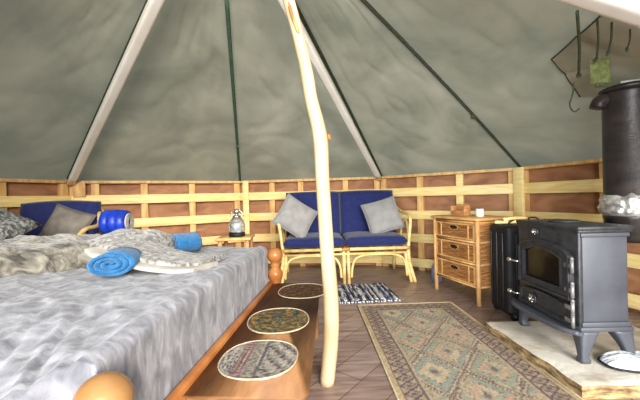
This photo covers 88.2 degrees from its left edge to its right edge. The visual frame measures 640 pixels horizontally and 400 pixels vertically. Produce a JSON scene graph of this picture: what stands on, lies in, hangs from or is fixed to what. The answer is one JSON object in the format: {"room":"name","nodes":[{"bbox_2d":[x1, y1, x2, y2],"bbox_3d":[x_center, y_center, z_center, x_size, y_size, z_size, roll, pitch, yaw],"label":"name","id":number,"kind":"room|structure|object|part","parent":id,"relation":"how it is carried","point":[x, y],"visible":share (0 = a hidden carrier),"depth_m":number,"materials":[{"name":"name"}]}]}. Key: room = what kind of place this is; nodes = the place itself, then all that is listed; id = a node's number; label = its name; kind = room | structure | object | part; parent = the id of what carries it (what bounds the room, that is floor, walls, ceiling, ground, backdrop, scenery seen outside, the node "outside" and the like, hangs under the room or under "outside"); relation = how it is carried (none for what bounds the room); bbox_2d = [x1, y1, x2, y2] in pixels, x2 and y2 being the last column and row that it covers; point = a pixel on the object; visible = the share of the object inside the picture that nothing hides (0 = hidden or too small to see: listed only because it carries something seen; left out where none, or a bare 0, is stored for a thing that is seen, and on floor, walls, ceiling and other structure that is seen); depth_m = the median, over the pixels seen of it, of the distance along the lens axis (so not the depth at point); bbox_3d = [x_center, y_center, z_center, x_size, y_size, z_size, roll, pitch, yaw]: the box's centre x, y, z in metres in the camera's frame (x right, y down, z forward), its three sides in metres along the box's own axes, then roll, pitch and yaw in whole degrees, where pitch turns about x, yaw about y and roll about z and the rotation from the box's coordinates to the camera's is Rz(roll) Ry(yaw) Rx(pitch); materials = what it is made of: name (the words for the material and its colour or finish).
{"room":"traditional dwelling","nodes":[
{"label":"traditional dwelling","id":0,"kind":"room"},
{"bbox_2d":[0,178,69,214],"bbox_3d":[-2.868,0.365,2.508,0.100,1.080,1.815,-1,1,24],"label":"wall","id":1,"kind":"structure","parent":0,"point":[13,192],"depth_m":3.00,"materials":[{"name":"brown wood"}]},
{"bbox_3d":[-2.882,-0.161,2.503,0.100,0.028,1.775,-1,1,24],"label":"plate","id":2,"kind":"part","parent":1,"relation":"part of","materials":[{"name":"brown wood"}]},
{"bbox_3d":[-2.842,0.021,2.489,0.022,0.096,1.735,-1,1,24],"label":"rail","id":3,"kind":"part","parent":1,"relation":"part of","materials":[{"name":"brown wood"}]},
{"bbox_2d":[68,181,241,246],"bbox_3d":[-1.747,0.325,3.740,1.792,1.080,0.128,-2,1,-30],"label":"wall","id":4,"kind":"structure","parent":0,"point":[205,208],"depth_m":3.80,"materials":[{"name":"brown wood"}]},
{"bbox_3d":[-2.407,-0.111,3.301,0.100,0.163,0.026,-2,1,-30],"label":"post","id":5,"kind":"part","parent":4,"relation":"part of","materials":[{"name":"brown wood"}]},
{"bbox_3d":[-1.744,-0.018,3.716,1.712,0.096,0.022,-2,1,-30],"label":"rail","id":6,"kind":"part","parent":4,"relation":"part of","materials":[{"name":"brown wood"}]},
{"bbox_3d":[-1.768,-0.201,3.748,1.752,0.028,0.100,-2,1,-30],"label":"plate","id":7,"kind":"part","parent":4,"relation":"part of","materials":[{"name":"brown wood"}]},
{"bbox_3d":[-1.737,0.240,3.718,1.712,0.096,0.022,-2,1,-30],"label":"rail","id":8,"kind":"part","parent":4,"relation":"part of","materials":[{"name":"brown wood"}]},
{"bbox_3d":[-1.730,0.500,3.720,1.712,0.096,0.022,-2,1,-30],"label":"rail","id":9,"kind":"part","parent":4,"relation":"part of","materials":[{"name":"brown wood"}]},
{"bbox_2d":[240,177,381,265],"bbox_3d":[-0.125,0.280,4.088,1.810,1.080,0.128,-1,0,6],"label":"wall","id":10,"kind":"structure","parent":0,"point":[261,200],"depth_m":4.11,"materials":[{"name":"brown wood"}]},
{"bbox_3d":[-0.913,0.301,4.115,0.070,1.078,0.026,-1,0,6],"label":"post","id":11,"kind":"part","parent":10,"relation":"part of","materials":[{"name":"brown wood"}]},
{"bbox_3d":[-0.129,0.195,4.062,1.730,0.096,0.022,-1,0,6],"label":"rail","id":12,"kind":"part","parent":10,"relation":"part of","materials":[{"name":"brown wood"}]},
{"bbox_3d":[-0.123,0.455,4.065,1.730,0.096,0.022,-1,0,6],"label":"rail","id":13,"kind":"part","parent":10,"relation":"part of","materials":[{"name":"brown wood"}]},
{"bbox_3d":[-0.137,-0.246,4.098,1.770,0.028,0.100,-1,0,6],"label":"plate","id":14,"kind":"part","parent":10,"relation":"part of","materials":[{"name":"brown wood"}]},
{"bbox_3d":[-0.136,-0.063,4.060,1.730,0.096,0.022,-1,0,6],"label":"rail","id":15,"kind":"part","parent":10,"relation":"part of","materials":[{"name":"brown wood"}]},
{"bbox_3d":[-0.115,0.730,4.067,1.730,0.096,0.022,-1,0,6],"label":"rail","id":16,"kind":"part","parent":10,"relation":"part of","materials":[{"name":"brown wood"}]},
{"bbox_2d":[0,0,639,180],"bbox_3d":[-0.526,-0.709,1.759,5.787,1.493,5.272,-2,0,-14],"label":"ceiling","id":17,"kind":"structure","parent":0,"point":[213,91],"depth_m":2.39,"materials":[{"name":"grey fabric"}]},
{"bbox_2d":[66,0,164,184],"bbox_3d":[-1.462,-0.762,2.334,2.743,1.200,0.069,-1,1,42],"label":"tent pole","id":18,"kind":"object","parent":17,"relation":"attached to","point":[152,8],"visible":1,"depth_m":2.22,"materials":[{"name":"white wood"}]},
{"bbox_2d":[278,0,381,180],"bbox_3d":[0.144,-0.807,2.678,0.059,1.201,2.743,-1,1,24],"label":"tent pole","id":19,"kind":"object","parent":17,"relation":"attached to","point":[315,59],"visible":0.89,"depth_m":2.63,"materials":[{"name":"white wood"}]},
{"bbox_2d":[569,83,579,111],"bbox_3d":[1.388,-0.558,1.806,0.078,0.151,0.033,-2,1,-34],"label":"hook","id":20,"kind":"object","parent":17,"relation":"hanging from","point":[572,110],"visible":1,"depth_m":1.80,"materials":[{"name":"metal"}]},
{"bbox_2d":[595,17,598,61],"bbox_3d":[1.227,-0.703,1.461,0.015,0.111,0.254,-1,1,39],"label":"hanging cord","id":21,"kind":"object","parent":17,"relation":"hanging from","point":[597,19],"visible":1,"depth_m":1.45,"materials":[{"name":"green fabric"}]},
{"bbox_2d":[556,0,639,27],"bbox_3d":[0.978,-0.817,1.291,2.743,1.200,0.092,-1,0,4],"label":"tent pole","id":22,"kind":"object","parent":17,"relation":"attached to","point":[625,11],"visible":1,"depth_m":1.27,"materials":[{"name":"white wood"}]},
{"bbox_2d":[575,10,580,77],"bbox_3d":[1.194,-0.703,1.528,0.023,0.163,0.447,-1,1,39],"label":"hanging cord","id":23,"kind":"object","parent":22,"relation":"hanging from","point":[578,75],"visible":1,"depth_m":1.50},
{"bbox_2d":[589,58,611,86],"bbox_3d":[1.353,-0.612,1.597,0.110,0.126,0.049,-1,0,13],"label":"pot holder","id":24,"kind":"object","parent":17,"relation":"hanging from","point":[600,71],"visible":0.98,"depth_m":1.59,"materials":[{"name":"green fabric"}]},
{"bbox_2d":[606,22,612,55],"bbox_3d":[1.263,-0.696,1.436,0.015,0.086,0.184,-1,1,36],"label":"hanging cord","id":25,"kind":"object","parent":17,"relation":"hanging from","point":[611,23],"visible":1,"depth_m":1.43,"materials":[{"name":"green fabric"}]},
{"bbox_2d":[625,29,630,51],"bbox_3d":[1.320,-0.679,1.411,0.012,0.060,0.120,-1,1,37],"label":"cord","id":26,"kind":"object","parent":17,"relation":"hanging from","point":[627,47],"visible":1,"depth_m":1.42,"materials":[{"name":"green fabric"}]},
{"bbox_2d":[380,168,513,270],"bbox_3d":[1.317,0.246,3.568,1.492,1.080,0.100,-1,1,38],"label":"wall","id":27,"kind":"structure","parent":0,"point":[423,196],"depth_m":3.60,"materials":[{"name":"brown wood"}]},
{"bbox_3d":[1.305,0.697,3.541,1.412,0.096,0.022,-1,1,38],"label":"rail","id":28,"kind":"part","parent":27,"relation":"part of","materials":[{"name":"brown wood"}]},
{"bbox_3d":[1.298,0.422,3.539,1.412,0.096,0.022,-1,1,38],"label":"rail","id":29,"kind":"part","parent":27,"relation":"part of","materials":[{"name":"brown wood"}]},
{"bbox_3d":[1.284,-0.096,3.535,1.412,0.096,0.022,-1,1,38],"label":"rail","id":30,"kind":"part","parent":27,"relation":"part of","materials":[{"name":"brown wood"}]},
{"bbox_3d":[1.304,-0.280,3.564,1.452,0.028,0.100,-1,1,38],"label":"plate","id":31,"kind":"part","parent":27,"relation":"part of","materials":[{"name":"brown wood"}]},
{"bbox_3d":[1.291,0.162,3.537,1.412,0.096,0.022,-1,1,38],"label":"rail","id":32,"kind":"part","parent":27,"relation":"part of","materials":[{"name":"brown wood"}]},
{"bbox_2d":[268,265,639,399],"bbox_3d":[-0.477,0.878,1.207,8.000,0.050,7.600,-2,0,0],"label":"floor","id":33,"kind":"structure","parent":0,"point":[360,374],"depth_m":2.26,"materials":[{"name":"brown wood"}]},
{"bbox_2d":[19,200,103,235],"bbox_3d":[-2.147,0.447,2.611,0.761,0.885,0.614,-2,0,-8],"label":"armchair","id":34,"kind":"object","parent":33,"relation":"on","point":[40,212],"visible":0.14,"depth_m":2.72,"materials":[{"name":"blue fabric"}]},
{"bbox_2d":[38,203,95,235],"bbox_3d":[-2.045,0.222,2.661,0.400,0.392,0.186,-2,0,0],"label":"cushion","id":35,"kind":"object","parent":34,"relation":"on","point":[63,219],"visible":0.6,"depth_m":2.62,"materials":[{"name":"grey fabric"}]},
{"bbox_3d":[-1.837,0.274,2.644,0.103,0.538,0.555,-2,0,-15],"label":"arm","id":36,"kind":"part","parent":34,"relation":"part of","materials":[{"name":"wood"}]},
{"bbox_2d":[72,248,282,399],"bbox_3d":[-1.375,0.524,1.469,2.162,0.700,1.647,-1,0,4],"label":"bed","id":37,"kind":"object","parent":33,"relation":"on","point":[107,385],"visible":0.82,"depth_m":0.94,"materials":[{"name":"brown wood"}]},
{"bbox_3d":[-0.403,0.592,0.624,0.102,0.527,0.102,-1,0,4],"label":"post","id":38,"kind":"part","parent":37,"relation":"part of","materials":[{"name":"brown wood"}]},
{"bbox_2d":[0,246,267,399],"bbox_3d":[-1.419,0.472,1.377,2.055,0.319,1.646,-1,0,4],"label":"blanket","id":39,"kind":"object","parent":37,"relation":"on","point":[59,330],"visible":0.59,"depth_m":0.94,"materials":[{"name":"grey fabric"}]},
{"bbox_2d":[0,208,42,239],"bbox_3d":[-2.157,0.126,1.881,0.754,0.414,0.470,-2,0,-6],"label":"patterned pillow","id":40,"kind":"object","parent":39,"relation":"on","point":[12,225],"visible":0.82,"depth_m":2.00,"materials":[{"name":"fabric"}]},
{"bbox_2d":[0,233,174,276],"bbox_3d":[-1.447,0.248,1.594,1.429,0.171,0.500,-2,0,-12],"label":"fur throw","id":41,"kind":"object","parent":39,"relation":"on","point":[20,254],"visible":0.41,"depth_m":1.47,"materials":[{"name":"grey fur"}]},
{"bbox_2d":[86,247,141,276],"bbox_3d":[-0.838,0.252,1.363,0.171,0.100,0.135,-2,0,-12],"label":"rolled towel","id":42,"kind":"object","parent":39,"relation":"on","point":[117,261],"visible":0.99,"depth_m":1.31,"materials":[{"name":"blue fabric"}]},
{"bbox_2d":[98,209,133,233],"bbox_3d":[-1.304,0.143,2.121,0.161,0.167,0.171,-2,0,-4],"label":"sleeping bag","id":43,"kind":"object","parent":39,"relation":"on","point":[109,221],"visible":0.84,"depth_m":2.06,"materials":[{"name":"blue fabric"}]},
{"bbox_2d":[86,229,174,246],"bbox_3d":[-0.984,0.247,1.682,0.400,0.196,0.337,-1,0,12],"label":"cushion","id":44,"kind":"object","parent":39,"relation":"on","point":[124,234],"visible":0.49,"depth_m":1.64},
{"bbox_2d":[84,239,226,273],"bbox_3d":[-0.728,0.244,1.507,0.528,0.127,0.343,-2,0,0],"label":"folded blanket","id":45,"kind":"object","parent":39,"relation":"on","point":[156,257],"visible":0.77,"depth_m":1.44,"materials":[{"name":"fabric"}]},
{"bbox_2d":[172,232,201,251],"bbox_3d":[-0.735,0.233,1.798,0.129,0.109,0.136,-1,1,42],"label":"rolled towel","id":46,"kind":"object","parent":39,"relation":"on","point":[188,241],"visible":0.82,"depth_m":1.76,"materials":[{"name":"blue fabric"}]},
{"bbox_3d":[-0.366,0.608,1.396,0.030,0.160,1.495,-1,0,4],"label":"foot rail","id":47,"kind":"part","parent":37,"relation":"part of","materials":[{"name":"orange wood"}]},
{"bbox_3d":[-0.290,0.576,2.165,0.102,0.527,0.102,-1,0,4],"label":"post","id":48,"kind":"part","parent":37,"relation":"part of","materials":[{"name":"orange wood"}]},
{"bbox_2d":[215,234,254,247],"bbox_3d":[-0.645,0.563,2.565,0.260,0.566,0.260,-2,0,-4],"label":"bedside table","id":49,"kind":"object","parent":33,"relation":"on","point":[248,238],"visible":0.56,"depth_m":2.46,"materials":[{"name":"brown wood"}]},
{"bbox_2d":[229,209,244,236],"bbox_3d":[-0.636,0.171,2.521,0.124,0.212,0.123,-2,0,0],"label":"lantern","id":50,"kind":"object","parent":49,"relation":"on","point":[236,224],"visible":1,"depth_m":2.48,"materials":[{"name":"silver metal"}]},
{"bbox_3d":[-0.635,0.185,2.522,0.124,0.116,0.123,-2,0,0],"label":"lamp shade","id":51,"kind":"part","parent":50,"relation":"part of","materials":[{"name":"clear glass"}]},
{"bbox_3d":[-0.552,0.571,2.671,0.030,0.543,0.030,-2,0,-4],"label":"leg","id":52,"kind":"part","parent":49,"relation":"part of","materials":[{"name":"brown wood"}]},
{"bbox_2d":[182,283,319,399],"bbox_3d":[-0.178,0.692,1.520,0.374,0.301,1.222,-1,0,3],"label":"bench","id":53,"kind":"object","parent":33,"relation":"on","point":[210,384],"visible":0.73,"depth_m":1.04,"materials":[{"name":"brown wood"}]},
{"bbox_2d":[217,340,297,380],"bbox_3d":[-0.208,0.540,1.129,0.266,0.008,0.276,-1,0,3],"label":"place mat","id":54,"kind":"object","parent":53,"relation":"on","point":[256,360],"visible":1,"depth_m":1.11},
{"bbox_2d":[247,308,308,334],"bbox_3d":[-0.186,0.537,1.479,0.276,0.008,0.306,-2,0,-7],"label":"place mat","id":55,"kind":"object","parent":53,"relation":"on","point":[273,321],"visible":1,"depth_m":1.46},
{"bbox_2d":[278,283,322,298],"bbox_3d":[-0.101,0.531,1.934,0.286,0.008,0.306,-1,0,3],"label":"place mat","id":56,"kind":"object","parent":53,"relation":"on","point":[301,290],"visible":0.91,"depth_m":1.92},
{"bbox_3d":[-0.155,0.715,2.015,0.285,0.246,0.036,-1,0,3],"label":"leg","id":57,"kind":"part","parent":53,"relation":"part of","materials":[{"name":"brown wood"}]},
{"bbox_2d":[282,0,338,387],"bbox_3d":[-0.106,-0.209,1.499,0.345,2.106,0.094,-2,0,0],"label":"post","id":58,"kind":"object","parent":33,"relation":"on","point":[320,140],"visible":1,"depth_m":1.47,"materials":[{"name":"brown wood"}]},
{"bbox_2d":[277,190,416,283],"bbox_3d":[0.241,0.355,3.553,1.371,0.928,0.734,-2,0,-1],"label":"sofa","id":59,"kind":"object","parent":33,"relation":"on","point":[349,222],"visible":0.7,"depth_m":3.30,"materials":[{"name":"blue fabric"}]},
{"bbox_3d":[-0.380,0.229,3.525,0.096,0.538,0.674,-1,0,4],"label":"arm","id":60,"kind":"part","parent":59,"relation":"part of","materials":[{"name":"wood"}]},
{"bbox_3d":[-0.384,0.663,3.196,0.092,0.350,0.040,-2,0,-19],"label":"leg","id":61,"kind":"part","parent":59,"relation":"part of","materials":[{"name":"wood"}]},
{"bbox_3d":[-0.350,0.692,3.197,0.083,0.290,0.035,-2,1,-23],"label":"leg","id":62,"kind":"part","parent":59,"relation":"part of","materials":[{"name":"wood"}]},
{"bbox_2d":[271,193,317,237],"bbox_3d":[-0.245,0.174,3.341,0.511,0.493,0.199,-2,0,-15],"label":"cushion","id":63,"kind":"object","parent":59,"relation":"on","point":[294,216],"visible":0.94,"depth_m":3.28,"materials":[{"name":"grey fabric"}]},
{"bbox_2d":[286,191,340,236],"bbox_3d":[-0.077,0.155,3.744,0.615,0.504,0.178,-2,0,-2],"label":"cushion","id":64,"kind":"object","parent":59,"relation":"on","point":[309,199],"depth_m":3.71,"materials":[{"name":"blue fabric"}]},
{"bbox_2d":[283,232,345,247],"bbox_3d":[-0.061,0.413,3.485,0.610,0.114,0.600,-2,0,-2],"label":"seat cushion","id":65,"kind":"object","parent":59,"relation":"on","point":[311,240],"depth_m":3.21,"materials":[{"name":"blue fabric"}]},
{"bbox_3d":[0.229,0.185,3.842,1.270,0.593,0.154,-2,0,-2],"label":"frame","id":66,"kind":"part","parent":59,"relation":"part of","materials":[{"name":"wicker"}]},
{"bbox_3d":[0.242,0.645,3.795,0.030,0.337,0.052,-2,0,-2],"label":"leg","id":67,"kind":"part","parent":59,"relation":"part of","materials":[{"name":"wood"}]},
{"bbox_3d":[0.235,0.650,3.219,0.032,0.336,0.046,-2,0,-2],"label":"leg","id":68,"kind":"part","parent":59,"relation":"part of","materials":[{"name":"wood"}]},
{"bbox_3d":[0.246,0.500,3.503,1.260,0.073,0.592,-2,0,-2],"label":"seat frame","id":69,"kind":"part","parent":59,"relation":"part of","materials":[{"name":"wood"}]},
{"bbox_3d":[0.279,0.649,3.220,0.032,0.336,0.046,-2,0,-2],"label":"leg","id":70,"kind":"part","parent":59,"relation":"part of","materials":[{"name":"wood"}]},
{"bbox_2d":[339,190,394,235],"bbox_3d":[0.537,0.139,3.760,0.615,0.504,0.178,-2,0,-2],"label":"cushion","id":71,"kind":"object","parent":59,"relation":"on","point":[352,218],"depth_m":3.72,"materials":[{"name":"blue fabric"}]},
{"bbox_2d":[342,231,407,245],"bbox_3d":[0.548,0.397,3.501,0.610,0.115,0.600,-2,0,-2],"label":"seat cushion","id":72,"kind":"object","parent":59,"relation":"on","point":[351,238],"depth_m":3.23,"materials":[{"name":"blue fabric"}]},
{"bbox_2d":[360,196,405,232],"bbox_3d":[0.665,0.169,3.502,0.449,0.425,0.206,-2,0,0],"label":"cushion","id":73,"kind":"object","parent":59,"relation":"on","point":[382,216],"visible":0.97,"depth_m":3.44,"materials":[{"name":"grey fabric"}]},
{"bbox_3d":[0.857,0.629,3.816,0.032,0.338,0.064,-2,0,-1],"label":"leg","id":74,"kind":"part","parent":59,"relation":"part of","materials":[{"name":"wood"}]},
{"bbox_3d":[0.855,0.196,3.558,0.096,0.538,0.674,-2,0,-7],"label":"arm","id":75,"kind":"part","parent":59,"relation":"part of","materials":[{"name":"wood"}]},
{"bbox_3d":[0.866,0.659,3.229,0.083,0.290,0.035,-1,1,20],"label":"leg","id":76,"kind":"part","parent":59,"relation":"part of","materials":[{"name":"wood"}]},
{"bbox_3d":[0.898,0.629,3.229,0.092,0.350,0.040,-1,0,16],"label":"leg","id":77,"kind":"part","parent":59,"relation":"part of","materials":[{"name":"wood"}]},
{"bbox_2d":[337,283,400,303],"bbox_3d":[0.362,0.803,2.882,0.531,0.026,0.537,-2,0,-4],"label":"rag rug","id":78,"kind":"object","parent":33,"relation":"on","point":[351,292],"visible":0.93,"depth_m":2.81,"materials":[{"name":"fabric"}]},
{"bbox_2d":[431,264,442,281],"bbox_3d":[1.139,0.705,3.226,0.099,0.178,0.123,-2,0,-20],"label":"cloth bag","id":79,"kind":"object","parent":33,"relation":"on","point":[432,268],"visible":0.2,"depth_m":3.21,"materials":[{"name":"fabric"}]},
{"bbox_2d":[357,302,583,399],"bbox_3d":[0.686,0.815,1.569,0.745,0.009,2.005,-2,0,-2],"label":"patterned rug","id":80,"kind":"object","parent":33,"relation":"on","point":[425,350],"visible":1,"depth_m":1.68,"materials":[{"name":"fabric"}]},
{"bbox_2d":[431,214,509,306],"bbox_3d":[1.258,0.464,2.767,0.360,0.661,0.550,-2,0,-17],"label":"drawers","id":81,"kind":"object","parent":33,"relation":"on","point":[462,255],"visible":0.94,"depth_m":2.62,"materials":[{"name":"brown wood"}]},
{"bbox_3d":[1.040,0.476,2.960,0.038,0.645,0.038,-2,0,-17],"label":"leg","id":82,"kind":"part","parent":81,"relation":"part of","materials":[{"name":"brown wood"}]},
{"bbox_3d":[1.237,0.405,2.760,0.280,0.144,0.440,-2,0,-17],"label":"drawer","id":83,"kind":"part","parent":81,"relation":"part of","materials":[{"name":"wicker"}]},
{"bbox_3d":[1.104,0.248,2.718,0.014,0.126,0.456,-2,0,-17],"label":"drawer frame","id":84,"kind":"part","parent":81,"relation":"part of","materials":[{"name":"brown wood"}]},
{"bbox_3d":[1.233,0.244,2.759,0.279,0.126,0.440,-2,0,-17],"label":"drawer","id":85,"kind":"part","parent":81,"relation":"part of","materials":[{"name":"wicker"}]},
{"bbox_3d":[1.109,0.409,2.720,0.014,0.144,0.456,-2,0,-17],"label":"drawer frame","id":86,"kind":"part","parent":81,"relation":"part of","materials":[{"name":"brown wood"}]},
{"bbox_3d":[1.113,0.579,2.721,0.014,0.144,0.456,-2,0,-17],"label":"drawer frame","id":87,"kind":"part","parent":81,"relation":"part of","materials":[{"name":"brown wood"}]},
{"bbox_3d":[1.242,0.575,2.761,0.280,0.144,0.440,-2,0,-17],"label":"drawer","id":88,"kind":"part","parent":81,"relation":"part of","materials":[{"name":"wicker"}]},
{"bbox_2d":[450,204,469,215],"bbox_3d":[1.203,0.085,2.831,0.070,0.096,0.150,-2,1,-23],"label":"wooden box","id":89,"kind":"object","parent":81,"relation":"on","point":[460,209],"visible":0.99,"depth_m":2.82,"materials":[{"name":"brown wood"}]},
{"bbox_3d":[1.257,0.415,2.766,0.318,0.508,0.518,-2,0,-17],"label":"cross rail","id":90,"kind":"part","parent":81,"relation":"part of","materials":[{"name":"brown wood"}]},
{"bbox_3d":[1.190,0.476,2.483,0.038,0.645,0.038,-2,0,-17],"label":"leg","id":91,"kind":"part","parent":81,"relation":"part of","materials":[{"name":"brown wood"}]},
{"bbox_2d":[476,209,483,216],"bbox_3d":[1.288,0.096,2.661,0.060,0.072,0.060,-2,0,0],"label":"candle","id":92,"kind":"object","parent":81,"relation":"on","point":[479,212],"visible":1,"depth_m":2.64,"materials":[{"name":"white wax"}]},
{"bbox_3d":[1.331,0.406,2.528,0.272,0.496,0.015,-2,0,-17],"label":"panel","id":93,"kind":"part","parent":81,"relation":"part of","materials":[{"name":"wicker"}]},
{"bbox_2d":[490,220,519,320],"bbox_3d":[1.364,0.465,2.284,0.278,0.661,0.296,-1,0,3],"label":"case","id":94,"kind":"object","parent":33,"relation":"on","point":[504,238],"visible":0.59,"depth_m":2.20,"materials":[{"name":"plastic"}]},
{"bbox_2d":[495,220,516,223],"bbox_3d":[1.359,0.152,2.276,0.274,0.029,0.025,-1,1,24],"label":"stick","id":95,"kind":"object","parent":94,"relation":"on","point":[496,221],"visible":0.45,"depth_m":2.30,"materials":[{"name":"yellow wood"}]},
{"bbox_2d":[502,216,527,220],"bbox_3d":[1.359,0.128,2.296,0.229,0.027,0.023,-2,1,-23],"label":"stick","id":96,"kind":"object","parent":94,"relation":"on","point":[513,217],"visible":0.95,"depth_m":2.29,"materials":[{"name":"yellow wood"}]},
{"bbox_2d":[486,321,639,399],"bbox_3d":[1.420,0.768,1.688,0.812,0.062,0.709,-2,0,0],"label":"hearth slab","id":97,"kind":"object","parent":33,"relation":"on","point":[552,350],"visible":0.63,"depth_m":1.58,"materials":[{"name":"stone"}]},
{"bbox_2d":[507,217,635,363],"bbox_3d":[1.265,0.417,1.738,0.336,0.646,0.513,-2,0,0],"label":"wood stove","id":98,"kind":"object","parent":97,"relation":"on","point":[573,276],"visible":0.95,"depth_m":1.52,"materials":[{"name":"metal"}]},
{"bbox_3d":[1.140,0.354,1.950,0.029,0.025,0.090,-2,0,-15],"label":"handle","id":99,"kind":"part","parent":98,"relation":"part of","materials":[{"name":"silver metal"}]},
{"bbox_3d":[1.145,0.542,1.951,0.029,0.025,0.090,-2,0,-15],"label":"handle","id":100,"kind":"part","parent":98,"relation":"part of","materials":[{"name":"silver metal"}]},
{"bbox_3d":[1.236,0.668,1.933,0.095,0.142,0.095,-2,0,0],"label":"leg","id":101,"kind":"part","parent":98,"relation":"part of","materials":[{"name":"metal"}]},
{"bbox_3d":[1.174,0.337,1.738,0.006,0.176,0.292,-2,0,0],"label":"glass","id":102,"kind":"part","parent":98,"relation":"part of","materials":[{"name":"black glass"}]},
{"bbox_3d":[1.176,0.529,1.731,0.028,0.096,0.387,-2,0,0],"label":"ash door","id":103,"kind":"part","parent":98,"relation":"part of","materials":[{"name":"metal"}]},
{"bbox_3d":[1.169,0.336,1.730,0.032,0.262,0.387,-2,0,0],"label":"door","id":104,"kind":"part","parent":98,"relation":"part of","materials":[{"name":"metal"}]},
{"bbox_3d":[1.194,0.366,1.736,0.022,0.447,0.455,-2,0,0],"label":"plate","id":105,"kind":"part","parent":98,"relation":"part of","materials":[{"name":"metal"}]},
{"bbox_3d":[1.296,0.111,1.756,0.144,0.010,0.144,-2,0,0],"label":"hot plate","id":106,"kind":"part","parent":98,"relation":"part of","materials":[{"name":"metal"}]},
{"bbox_3d":[1.297,0.131,1.734,0.257,0.030,0.480,-2,0,0],"label":"plate","id":107,"kind":"part","parent":98,"relation":"part of","materials":[{"name":"metal"}]},
{"bbox_3d":[1.309,0.589,1.738,0.242,0.022,0.475,-2,0,0],"label":"plate","id":108,"kind":"part","parent":98,"relation":"part of","materials":[{"name":"metal"}]},
{"bbox_3d":[1.236,0.671,1.543,0.095,0.142,0.095,-2,0,0],"label":"leg","id":109,"kind":"part","parent":98,"relation":"part of","materials":[{"name":"metal"}]},
{"bbox_3d":[1.298,0.159,1.505,0.222,0.018,0.010,-2,0,0],"label":"trim","id":110,"kind":"part","parent":98,"relation":"part of","materials":[{"name":"metal"}]},
{"bbox_3d":[1.308,0.569,1.508,0.222,0.022,0.010,-2,0,0],"label":"trim","id":111,"kind":"part","parent":98,"relation":"part of","materials":[{"name":"metal"}]},
{"bbox_2d":[589,79,639,242],"bbox_3d":[1.575,-0.193,1.728,0.353,0.825,0.260,-2,0,0],"label":"flue pipe","id":112,"kind":"object","parent":98,"relation":"attached to","point":[619,104],"visible":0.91,"depth_m":1.67,"materials":[{"name":"metal"}]},
{"bbox_3d":[1.389,0.667,1.543,0.095,0.142,0.095,-2,0,0],"label":"leg","id":113,"kind":"part","parent":98,"relation":"part of","materials":[{"name":"metal"}]},
{"bbox_2d":[597,350,639,373],"bbox_3d":[1.494,0.708,1.461,0.450,0.054,0.170,-1,0,8],"label":"plate","id":114,"kind":"object","parent":97,"relation":"on","point":[619,360],"visible":0.96,"depth_m":1.46,"materials":[{"name":"white ceramic"}]},
{"bbox_2d":[513,158,639,312],"bbox_3d":[2.156,0.236,2.184,0.128,1.080,2.000,-2,0,-17],"label":"wall","id":115,"kind":"structure","parent":0,"point":[573,189],"depth_m":2.68,"materials":[{"name":"brown wood"}]},
{"bbox_3d":[1.840,0.238,3.041,0.026,1.078,0.100,-2,0,-17],"label":"post","id":116,"kind":"part","parent":115,"relation":"part of","materials":[{"name":"yellow wood"}]},
{"bbox_3d":[2.156,-0.290,2.184,0.100,0.028,1.960,-2,0,-17],"label":"plate","id":117,"kind":"part","parent":115,"relation":"part of","materials":[{"name":"brown wood"}]},
{"bbox_3d":[2.123,-0.106,2.174,0.022,0.096,1.920,-2,0,-17],"label":"rail","id":118,"kind":"part","parent":115,"relation":"part of","materials":[{"name":"yellow wood"}]},
{"bbox_3d":[2.130,0.151,2.176,0.022,0.096,1.920,-2,0,-17],"label":"rail","id":119,"kind":"part","parent":115,"relation":"part of","materials":[{"name":"yellow wood"}]},
{"bbox_3d":[2.137,0.411,2.178,0.022,0.096,1.920,-2,0,-17],"label":"rail","id":120,"kind":"part","parent":115,"relation":"part of","materials":[{"name":"yellow wood"}]},
{"bbox_3d":[2.144,0.686,2.181,0.022,0.096,1.920,-2,0,-17],"label":"rail","id":121,"kind":"part","parent":115,"relation":"part of","materials":[{"name":"yellow wood"}]}
]}

